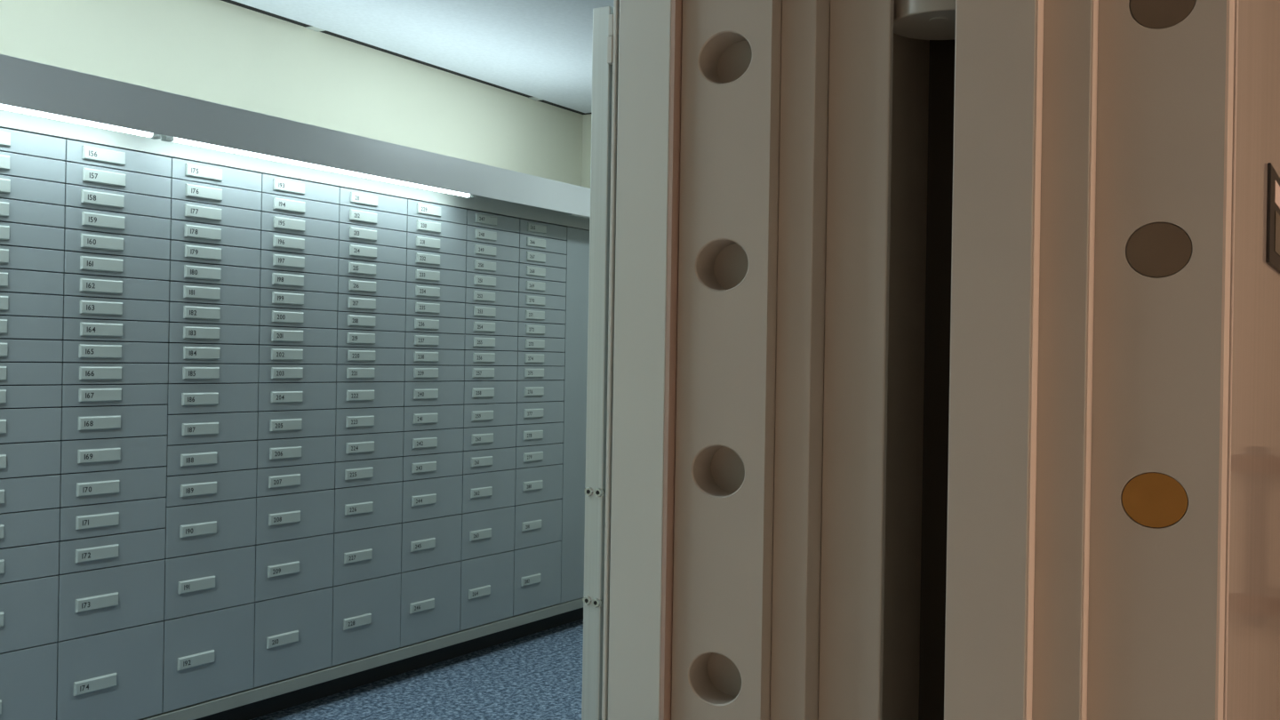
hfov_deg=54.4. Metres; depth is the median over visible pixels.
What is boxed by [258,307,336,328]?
box
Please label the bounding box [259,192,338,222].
box
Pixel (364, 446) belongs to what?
box
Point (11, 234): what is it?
box
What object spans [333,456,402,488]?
box
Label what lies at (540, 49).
ceiling
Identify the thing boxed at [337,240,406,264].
box
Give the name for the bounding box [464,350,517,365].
box
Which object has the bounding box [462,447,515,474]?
box
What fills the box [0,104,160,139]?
fluorescent tube
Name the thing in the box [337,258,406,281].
box
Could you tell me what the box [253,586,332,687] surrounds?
box
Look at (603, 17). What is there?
gate
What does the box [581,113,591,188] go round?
wall
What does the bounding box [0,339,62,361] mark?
box
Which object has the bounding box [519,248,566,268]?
box
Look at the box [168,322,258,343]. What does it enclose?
box
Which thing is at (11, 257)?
box
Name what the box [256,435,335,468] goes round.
box
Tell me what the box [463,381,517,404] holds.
box
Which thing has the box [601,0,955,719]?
door frame
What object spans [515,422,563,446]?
box
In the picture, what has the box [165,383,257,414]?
box
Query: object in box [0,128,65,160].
box
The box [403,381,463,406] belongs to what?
box
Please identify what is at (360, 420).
box
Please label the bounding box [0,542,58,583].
box
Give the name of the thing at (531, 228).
box
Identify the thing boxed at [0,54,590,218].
light pelmet
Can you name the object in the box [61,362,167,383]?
box
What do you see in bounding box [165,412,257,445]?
box
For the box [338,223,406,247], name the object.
box
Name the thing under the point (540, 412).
box
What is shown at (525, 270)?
box
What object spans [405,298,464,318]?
box
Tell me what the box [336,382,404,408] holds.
box
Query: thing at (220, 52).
wall
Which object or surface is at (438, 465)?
box
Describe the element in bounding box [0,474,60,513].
box
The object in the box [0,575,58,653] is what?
box
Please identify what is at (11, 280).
box
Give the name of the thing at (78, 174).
box
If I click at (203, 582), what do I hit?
box
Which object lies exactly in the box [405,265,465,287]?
box
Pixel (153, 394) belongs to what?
box
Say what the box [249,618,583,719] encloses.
floor
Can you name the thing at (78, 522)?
box
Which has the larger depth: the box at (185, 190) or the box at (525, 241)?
the box at (525, 241)
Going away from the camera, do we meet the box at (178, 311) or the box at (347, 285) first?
the box at (178, 311)
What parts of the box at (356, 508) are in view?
number plate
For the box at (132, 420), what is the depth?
3.96 m
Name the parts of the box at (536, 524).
number plate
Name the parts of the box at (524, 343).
number plate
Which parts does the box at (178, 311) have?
number plate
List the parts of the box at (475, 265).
number plate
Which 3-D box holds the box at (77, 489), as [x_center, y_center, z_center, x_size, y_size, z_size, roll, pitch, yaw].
[-1.677,0.403,3.976,0.025,0.099,0.380,1,0,31]
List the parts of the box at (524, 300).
number plate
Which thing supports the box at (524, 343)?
in the tall cabinet
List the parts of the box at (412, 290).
number plate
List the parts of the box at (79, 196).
number plate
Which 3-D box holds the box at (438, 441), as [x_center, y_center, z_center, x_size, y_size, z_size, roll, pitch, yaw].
[-0.876,0.348,5.290,0.025,0.099,0.380,1,0,31]
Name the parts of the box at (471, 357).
number plate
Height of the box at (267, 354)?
0.065 m
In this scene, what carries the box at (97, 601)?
in the tall cabinet
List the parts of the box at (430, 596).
number plate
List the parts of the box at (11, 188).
number plate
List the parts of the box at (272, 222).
number plate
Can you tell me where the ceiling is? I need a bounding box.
[232,0,613,112]
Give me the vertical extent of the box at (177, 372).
0.065 m
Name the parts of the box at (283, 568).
number plate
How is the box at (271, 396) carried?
in the tall cabinet
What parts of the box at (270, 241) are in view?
number plate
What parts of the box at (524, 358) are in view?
number plate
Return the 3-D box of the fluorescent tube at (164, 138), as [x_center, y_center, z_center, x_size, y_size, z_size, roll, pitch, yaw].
[-1.120,-0.730,4.647,0.040,0.067,1.555,1,0,31]
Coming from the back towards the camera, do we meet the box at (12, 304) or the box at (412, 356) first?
the box at (412, 356)
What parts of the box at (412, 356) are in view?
number plate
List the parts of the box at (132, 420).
number plate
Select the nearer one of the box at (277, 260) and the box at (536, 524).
the box at (277, 260)
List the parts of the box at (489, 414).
number plate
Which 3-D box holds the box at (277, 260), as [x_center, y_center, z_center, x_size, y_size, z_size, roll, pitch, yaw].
[-1.264,-0.361,4.633,0.025,0.065,0.380,1,0,31]
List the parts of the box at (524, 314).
number plate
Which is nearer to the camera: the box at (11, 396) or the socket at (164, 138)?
the box at (11, 396)
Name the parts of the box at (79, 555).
number plate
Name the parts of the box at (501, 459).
number plate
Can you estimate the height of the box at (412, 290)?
0.065 m
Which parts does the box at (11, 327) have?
number plate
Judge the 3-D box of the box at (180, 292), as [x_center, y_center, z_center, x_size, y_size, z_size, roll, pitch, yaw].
[-1.466,-0.227,4.305,0.025,0.065,0.380,1,0,31]
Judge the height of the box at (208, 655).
0.305 m
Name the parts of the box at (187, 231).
number plate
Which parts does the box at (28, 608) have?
number plate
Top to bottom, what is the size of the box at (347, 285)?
0.065 m
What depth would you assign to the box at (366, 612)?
4.95 m
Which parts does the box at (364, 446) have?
number plate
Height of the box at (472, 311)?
0.065 m
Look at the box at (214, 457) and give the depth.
4.29 m
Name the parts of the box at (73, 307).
number plate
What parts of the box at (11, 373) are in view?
number plate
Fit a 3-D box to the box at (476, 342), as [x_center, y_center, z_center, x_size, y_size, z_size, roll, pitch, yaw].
[-0.670,-0.077,5.619,0.025,0.065,0.380,1,0,31]
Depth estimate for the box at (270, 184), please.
4.61 m
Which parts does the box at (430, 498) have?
number plate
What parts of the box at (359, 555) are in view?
number plate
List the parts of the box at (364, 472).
number plate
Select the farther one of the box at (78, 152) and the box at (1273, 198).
the box at (78, 152)
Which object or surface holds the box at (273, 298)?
in the tall cabinet
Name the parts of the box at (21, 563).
number plate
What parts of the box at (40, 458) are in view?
number plate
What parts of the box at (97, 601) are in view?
number plate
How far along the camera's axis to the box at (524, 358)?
5.93 m
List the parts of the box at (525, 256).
number plate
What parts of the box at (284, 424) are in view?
number plate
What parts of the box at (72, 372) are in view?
number plate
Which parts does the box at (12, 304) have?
number plate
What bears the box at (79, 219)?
in the tall cabinet
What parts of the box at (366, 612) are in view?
number plate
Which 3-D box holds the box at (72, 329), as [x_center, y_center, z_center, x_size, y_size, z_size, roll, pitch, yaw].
[-1.668,-0.093,3.976,0.025,0.065,0.380,1,0,31]
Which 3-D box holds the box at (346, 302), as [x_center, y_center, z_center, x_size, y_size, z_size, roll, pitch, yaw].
[-1.067,-0.221,4.962,0.025,0.065,0.380,1,0,31]
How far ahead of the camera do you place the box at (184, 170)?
4.29 m
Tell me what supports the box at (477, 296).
in the tall cabinet
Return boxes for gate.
[581,6,613,719]
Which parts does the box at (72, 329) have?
number plate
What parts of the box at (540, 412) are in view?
number plate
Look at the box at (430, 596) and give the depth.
5.28 m
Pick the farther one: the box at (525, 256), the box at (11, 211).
the box at (525, 256)
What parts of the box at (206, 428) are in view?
number plate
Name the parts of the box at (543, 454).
number plate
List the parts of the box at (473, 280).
number plate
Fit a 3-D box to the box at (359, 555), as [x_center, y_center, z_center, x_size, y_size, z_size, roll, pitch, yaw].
[-1.083,0.773,4.962,0.025,0.202,0.380,1,0,31]
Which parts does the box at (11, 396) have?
number plate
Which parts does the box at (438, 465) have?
number plate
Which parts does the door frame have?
lining panel, bolt plate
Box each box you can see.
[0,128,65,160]
[0,151,65,183]
[0,175,64,205]
[0,198,64,227]
[0,222,63,249]
[0,245,63,272]
[0,268,63,295]
[0,292,63,317]
[0,315,63,339]
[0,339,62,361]
[0,362,62,384]
[0,385,61,407]
[0,408,61,443]
[0,440,60,478]
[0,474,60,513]
[0,508,59,548]
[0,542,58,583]
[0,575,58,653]
[0,642,57,719]
[56,559,164,641]
[56,621,163,719]
[57,528,165,574]
[58,497,166,540]
[59,435,167,473]
[59,466,166,507]
[60,384,167,406]
[60,405,167,439]
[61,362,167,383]
[62,229,169,259]
[62,251,169,279]
[62,318,168,342]
[62,340,167,362]
[63,206,170,239]
[63,273,169,301]
[63,296,168,321]
[64,139,171,177]
[64,161,170,198]
[64,184,170,218]
[161,602,254,712]
[163,497,255,558]
[163,545,255,620]
[164,440,256,475]
[164,469,256,506]
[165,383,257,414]
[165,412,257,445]
[168,240,260,268]
[168,261,259,287]
[168,281,259,306]
[168,302,259,325]
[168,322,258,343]
[168,343,258,363]
[168,363,258,383]
[169,158,261,191]
[169,219,260,248]
[170,178,261,210]
[170,199,261,230]
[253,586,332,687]
[254,533,333,601]
[255,488,334,544]
[256,409,335,439]
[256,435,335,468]
[256,462,335,496]
[257,364,335,382]
[257,383,335,411]
[258,288,337,311]
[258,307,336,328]
[258,326,336,346]
[258,345,336,364]
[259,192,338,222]
[259,231,338,257]
[259,249,337,275]
[259,269,337,293]
[260,211,338,239]
[261,173,339,204]
[330,573,400,665]
[331,523,401,585]
[332,481,402,532]
[333,432,403,462]
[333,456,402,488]
[334,407,403,435]
[336,294,405,314]
[336,312,405,331]
[336,329,405,348]
[336,347,404,364]
[336,365,404,382]
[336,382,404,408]
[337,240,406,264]
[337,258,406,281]
[337,276,405,297]
[338,187,407,215]
[338,205,407,231]
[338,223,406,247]
[400,514,461,572]
[400,560,461,647]
[401,475,462,522]
[402,332,464,349]
[402,428,463,455]
[402,451,463,480]
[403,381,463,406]
[403,405,463,431]
[404,282,465,302]
[404,348,464,365]
[404,365,463,381]
[405,216,466,239]
[405,232,466,255]
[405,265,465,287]
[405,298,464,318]
[405,315,464,334]
[406,248,465,271]
[407,199,466,224]
[459,505,514,559]
[459,550,513,630]
[460,469,515,513]
[462,402,516,427]
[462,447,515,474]
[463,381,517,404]
[463,424,516,450]
[464,209,519,232]
[464,256,519,277]
[464,288,518,306]
[464,303,518,320]
[464,319,518,335]
[464,334,517,351]
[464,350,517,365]
[464,366,517,380]
[465,224,519,247]
[465,240,519,262]
[465,272,518,291]
[512,498,562,549]
[512,540,561,615]
[514,464,562,505]
[515,401,563,424]
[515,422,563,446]
[515,443,563,468]
[516,307,565,324]
[516,380,564,402]
[517,278,566,295]
[517,321,565,337]
[517,336,565,351]
[517,351,564,366]
[517,366,564,380]
[518,233,566,254]
[518,263,566,281]
[518,292,565,310]
[519,218,567,239]
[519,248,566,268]
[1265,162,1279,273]
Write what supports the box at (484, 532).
in the tall cabinet
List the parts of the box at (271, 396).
number plate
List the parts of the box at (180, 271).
number plate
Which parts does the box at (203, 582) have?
number plate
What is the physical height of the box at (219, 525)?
0.168 m
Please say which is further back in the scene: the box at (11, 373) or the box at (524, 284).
the box at (524, 284)
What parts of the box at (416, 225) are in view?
number plate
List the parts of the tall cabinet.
filler panel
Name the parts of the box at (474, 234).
number plate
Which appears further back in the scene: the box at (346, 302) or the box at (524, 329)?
the box at (524, 329)
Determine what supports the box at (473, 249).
in the tall cabinet
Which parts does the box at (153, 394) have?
number plate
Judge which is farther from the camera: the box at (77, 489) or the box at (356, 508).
the box at (356, 508)
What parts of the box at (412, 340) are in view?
number plate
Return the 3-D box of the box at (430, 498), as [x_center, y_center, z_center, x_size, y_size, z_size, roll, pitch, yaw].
[-0.880,0.588,5.290,0.025,0.168,0.380,1,0,31]
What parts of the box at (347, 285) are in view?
number plate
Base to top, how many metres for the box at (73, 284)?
0.065 m
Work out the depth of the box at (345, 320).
4.94 m
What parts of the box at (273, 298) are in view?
number plate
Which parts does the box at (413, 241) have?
number plate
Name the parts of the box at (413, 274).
number plate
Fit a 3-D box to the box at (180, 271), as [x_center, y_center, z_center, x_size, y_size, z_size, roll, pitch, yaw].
[-1.465,-0.296,4.305,0.025,0.065,0.380,1,0,31]
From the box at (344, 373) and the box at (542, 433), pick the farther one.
the box at (542, 433)
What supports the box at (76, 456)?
in the tall cabinet
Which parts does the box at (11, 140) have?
number plate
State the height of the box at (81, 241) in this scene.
0.065 m
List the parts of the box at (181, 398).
number plate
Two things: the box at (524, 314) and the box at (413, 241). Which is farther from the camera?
the box at (524, 314)
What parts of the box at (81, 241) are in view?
number plate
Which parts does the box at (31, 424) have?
number plate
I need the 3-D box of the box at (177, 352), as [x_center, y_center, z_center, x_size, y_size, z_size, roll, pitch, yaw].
[-1.470,-0.022,4.305,0.025,0.065,0.380,1,0,31]
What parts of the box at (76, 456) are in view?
number plate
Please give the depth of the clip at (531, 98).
6.44 m
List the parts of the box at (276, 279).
number plate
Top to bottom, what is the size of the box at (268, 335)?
0.065 m
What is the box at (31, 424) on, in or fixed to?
in the tall cabinet
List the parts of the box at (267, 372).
number plate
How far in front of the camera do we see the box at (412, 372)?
5.27 m
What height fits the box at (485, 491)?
0.168 m
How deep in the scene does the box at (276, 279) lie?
4.61 m
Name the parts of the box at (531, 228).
number plate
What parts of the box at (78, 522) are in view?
number plate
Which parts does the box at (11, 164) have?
number plate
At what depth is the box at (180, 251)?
4.29 m
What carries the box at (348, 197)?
in the tall cabinet
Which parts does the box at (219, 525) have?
number plate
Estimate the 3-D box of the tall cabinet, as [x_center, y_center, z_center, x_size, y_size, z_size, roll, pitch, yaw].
[-1.454,0.282,4.671,0.360,2.099,4.877,1,0,31]
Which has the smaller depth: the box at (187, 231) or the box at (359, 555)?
the box at (187, 231)
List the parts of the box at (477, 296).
number plate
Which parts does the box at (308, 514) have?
number plate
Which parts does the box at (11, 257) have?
number plate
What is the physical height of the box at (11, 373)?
0.065 m
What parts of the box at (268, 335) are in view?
number plate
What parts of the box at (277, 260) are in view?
number plate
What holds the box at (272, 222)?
in the tall cabinet
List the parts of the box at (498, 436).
number plate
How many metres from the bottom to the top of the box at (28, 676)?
0.305 m
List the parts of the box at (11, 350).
number plate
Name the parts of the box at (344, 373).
number plate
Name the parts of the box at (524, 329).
number plate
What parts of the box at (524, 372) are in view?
number plate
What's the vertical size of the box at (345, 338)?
0.065 m
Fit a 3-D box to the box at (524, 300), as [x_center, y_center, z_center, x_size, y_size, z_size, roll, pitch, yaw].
[-0.467,-0.279,5.948,0.025,0.065,0.380,1,0,31]
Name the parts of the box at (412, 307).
number plate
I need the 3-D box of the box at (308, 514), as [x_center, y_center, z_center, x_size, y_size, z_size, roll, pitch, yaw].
[-1.280,0.581,4.633,0.025,0.168,0.380,1,0,31]
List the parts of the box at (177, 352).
number plate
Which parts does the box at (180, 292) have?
number plate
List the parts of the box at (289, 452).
number plate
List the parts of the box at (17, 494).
number plate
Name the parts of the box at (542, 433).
number plate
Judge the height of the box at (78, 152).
0.065 m
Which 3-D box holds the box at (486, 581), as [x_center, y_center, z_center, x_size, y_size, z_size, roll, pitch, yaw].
[-0.688,1.036,5.619,0.025,0.305,0.380,1,0,31]
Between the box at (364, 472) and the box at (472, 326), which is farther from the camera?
the box at (472, 326)
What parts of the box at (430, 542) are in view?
number plate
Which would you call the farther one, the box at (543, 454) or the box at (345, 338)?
the box at (543, 454)
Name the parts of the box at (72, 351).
number plate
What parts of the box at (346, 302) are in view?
number plate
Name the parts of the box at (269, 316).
number plate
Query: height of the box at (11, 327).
0.065 m
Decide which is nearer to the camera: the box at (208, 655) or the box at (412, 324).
the box at (208, 655)
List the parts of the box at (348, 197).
number plate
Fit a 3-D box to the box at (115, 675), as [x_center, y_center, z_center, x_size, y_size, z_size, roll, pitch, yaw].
[-1.687,1.020,3.976,0.025,0.305,0.380,1,0,31]
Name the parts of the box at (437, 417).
number plate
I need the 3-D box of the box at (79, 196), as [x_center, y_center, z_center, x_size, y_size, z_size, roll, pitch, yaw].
[-1.661,-0.504,3.976,0.025,0.065,0.380,1,0,31]
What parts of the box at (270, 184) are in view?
number plate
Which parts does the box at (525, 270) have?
number plate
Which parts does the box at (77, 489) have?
number plate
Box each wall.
[0,0,583,186]
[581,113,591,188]
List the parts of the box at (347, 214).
number plate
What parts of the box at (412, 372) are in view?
number plate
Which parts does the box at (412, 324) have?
number plate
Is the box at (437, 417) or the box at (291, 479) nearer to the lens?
the box at (291, 479)
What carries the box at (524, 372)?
in the tall cabinet
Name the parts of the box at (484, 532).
number plate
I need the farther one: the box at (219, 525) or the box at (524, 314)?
the box at (524, 314)
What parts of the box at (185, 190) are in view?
number plate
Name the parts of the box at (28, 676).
number plate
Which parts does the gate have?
latch plate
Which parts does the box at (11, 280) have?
number plate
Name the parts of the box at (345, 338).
number plate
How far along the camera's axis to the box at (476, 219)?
5.60 m
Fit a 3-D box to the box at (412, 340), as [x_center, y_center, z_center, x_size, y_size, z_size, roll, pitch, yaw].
[-0.869,-0.080,5.290,0.025,0.065,0.380,1,0,31]
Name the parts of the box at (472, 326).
number plate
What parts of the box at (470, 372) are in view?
number plate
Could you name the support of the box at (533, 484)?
in the tall cabinet
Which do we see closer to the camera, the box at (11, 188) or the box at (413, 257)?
the box at (11, 188)
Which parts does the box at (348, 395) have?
number plate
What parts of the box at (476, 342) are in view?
number plate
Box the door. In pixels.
[893,0,1279,719]
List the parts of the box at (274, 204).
number plate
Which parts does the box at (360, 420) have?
number plate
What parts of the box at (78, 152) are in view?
number plate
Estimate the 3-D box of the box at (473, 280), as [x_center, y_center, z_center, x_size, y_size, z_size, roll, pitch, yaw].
[-0.665,-0.351,5.619,0.025,0.065,0.380,1,0,31]
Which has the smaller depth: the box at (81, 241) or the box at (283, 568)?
the box at (81, 241)
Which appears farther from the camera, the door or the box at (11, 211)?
the box at (11, 211)
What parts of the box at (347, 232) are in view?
number plate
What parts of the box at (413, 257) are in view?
number plate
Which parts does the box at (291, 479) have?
number plate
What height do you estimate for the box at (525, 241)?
0.065 m
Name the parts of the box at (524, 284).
number plate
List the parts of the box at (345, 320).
number plate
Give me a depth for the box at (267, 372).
4.62 m
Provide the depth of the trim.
5.54 m
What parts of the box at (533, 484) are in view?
number plate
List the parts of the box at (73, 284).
number plate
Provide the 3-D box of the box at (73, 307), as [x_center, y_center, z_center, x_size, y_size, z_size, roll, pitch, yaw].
[-1.667,-0.162,3.976,0.025,0.065,0.380,1,0,31]
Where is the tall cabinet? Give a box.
[0,109,589,719]
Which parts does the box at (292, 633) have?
number plate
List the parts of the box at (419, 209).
number plate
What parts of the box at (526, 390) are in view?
number plate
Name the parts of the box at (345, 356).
number plate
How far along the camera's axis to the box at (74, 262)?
3.96 m
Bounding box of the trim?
[221,0,589,114]
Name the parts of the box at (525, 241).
number plate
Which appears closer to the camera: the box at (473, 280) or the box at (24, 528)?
the box at (24, 528)
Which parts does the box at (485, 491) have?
number plate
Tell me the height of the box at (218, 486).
0.099 m
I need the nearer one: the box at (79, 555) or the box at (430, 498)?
the box at (79, 555)
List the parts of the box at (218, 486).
number plate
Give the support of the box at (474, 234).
in the tall cabinet
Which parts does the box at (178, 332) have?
number plate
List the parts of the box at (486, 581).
number plate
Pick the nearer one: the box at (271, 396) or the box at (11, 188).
the box at (11, 188)
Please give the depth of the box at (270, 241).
4.61 m
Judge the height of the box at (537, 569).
0.305 m
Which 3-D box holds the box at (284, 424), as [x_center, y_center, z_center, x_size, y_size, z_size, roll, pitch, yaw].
[-1.274,0.238,4.633,0.025,0.099,0.380,1,0,31]
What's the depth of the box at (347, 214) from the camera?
4.94 m
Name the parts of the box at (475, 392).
number plate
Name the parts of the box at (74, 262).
number plate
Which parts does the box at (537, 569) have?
number plate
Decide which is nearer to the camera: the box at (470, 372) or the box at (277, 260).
the box at (277, 260)
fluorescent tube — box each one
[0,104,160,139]
[160,135,473,198]
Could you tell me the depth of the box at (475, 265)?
5.60 m
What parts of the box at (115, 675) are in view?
number plate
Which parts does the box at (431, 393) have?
number plate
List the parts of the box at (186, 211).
number plate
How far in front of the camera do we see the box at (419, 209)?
5.27 m
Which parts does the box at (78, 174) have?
number plate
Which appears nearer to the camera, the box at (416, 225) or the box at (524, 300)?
the box at (416, 225)
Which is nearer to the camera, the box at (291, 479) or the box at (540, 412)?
the box at (291, 479)
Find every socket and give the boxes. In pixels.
[147,133,160,139]
[160,135,174,142]
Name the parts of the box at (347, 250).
number plate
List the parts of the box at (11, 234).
number plate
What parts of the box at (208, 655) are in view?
number plate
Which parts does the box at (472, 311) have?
number plate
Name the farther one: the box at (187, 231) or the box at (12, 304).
the box at (187, 231)
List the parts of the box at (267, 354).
number plate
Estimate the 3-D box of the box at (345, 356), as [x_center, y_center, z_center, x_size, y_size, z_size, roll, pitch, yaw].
[-1.070,-0.015,4.962,0.025,0.065,0.380,1,0,31]
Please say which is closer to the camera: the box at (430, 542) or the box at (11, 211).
the box at (11, 211)
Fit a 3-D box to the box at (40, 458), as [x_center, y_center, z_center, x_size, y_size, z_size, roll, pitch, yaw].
[-1.875,0.297,3.648,0.025,0.099,0.380,1,0,31]
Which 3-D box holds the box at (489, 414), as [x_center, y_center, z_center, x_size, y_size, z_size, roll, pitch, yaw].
[-0.675,0.248,5.619,0.025,0.099,0.380,1,0,31]
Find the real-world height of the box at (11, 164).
0.065 m
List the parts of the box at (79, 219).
number plate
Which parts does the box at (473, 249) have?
number plate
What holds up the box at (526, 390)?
in the tall cabinet
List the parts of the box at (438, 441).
number plate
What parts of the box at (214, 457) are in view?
number plate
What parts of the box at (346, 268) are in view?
number plate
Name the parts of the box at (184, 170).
number plate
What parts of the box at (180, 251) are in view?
number plate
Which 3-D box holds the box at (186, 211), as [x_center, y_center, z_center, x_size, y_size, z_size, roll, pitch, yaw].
[-1.462,-0.501,4.305,0.025,0.065,0.380,1,0,31]
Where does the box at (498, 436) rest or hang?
in the tall cabinet
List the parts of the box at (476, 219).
number plate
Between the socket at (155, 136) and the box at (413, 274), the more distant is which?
the box at (413, 274)
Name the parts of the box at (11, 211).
number plate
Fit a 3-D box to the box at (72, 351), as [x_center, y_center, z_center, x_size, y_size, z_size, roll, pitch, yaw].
[-1.669,-0.025,3.976,0.025,0.065,0.380,1,0,31]
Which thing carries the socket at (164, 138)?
attached to the fluorescent tube at (164, 138)
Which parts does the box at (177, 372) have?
number plate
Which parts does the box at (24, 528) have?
number plate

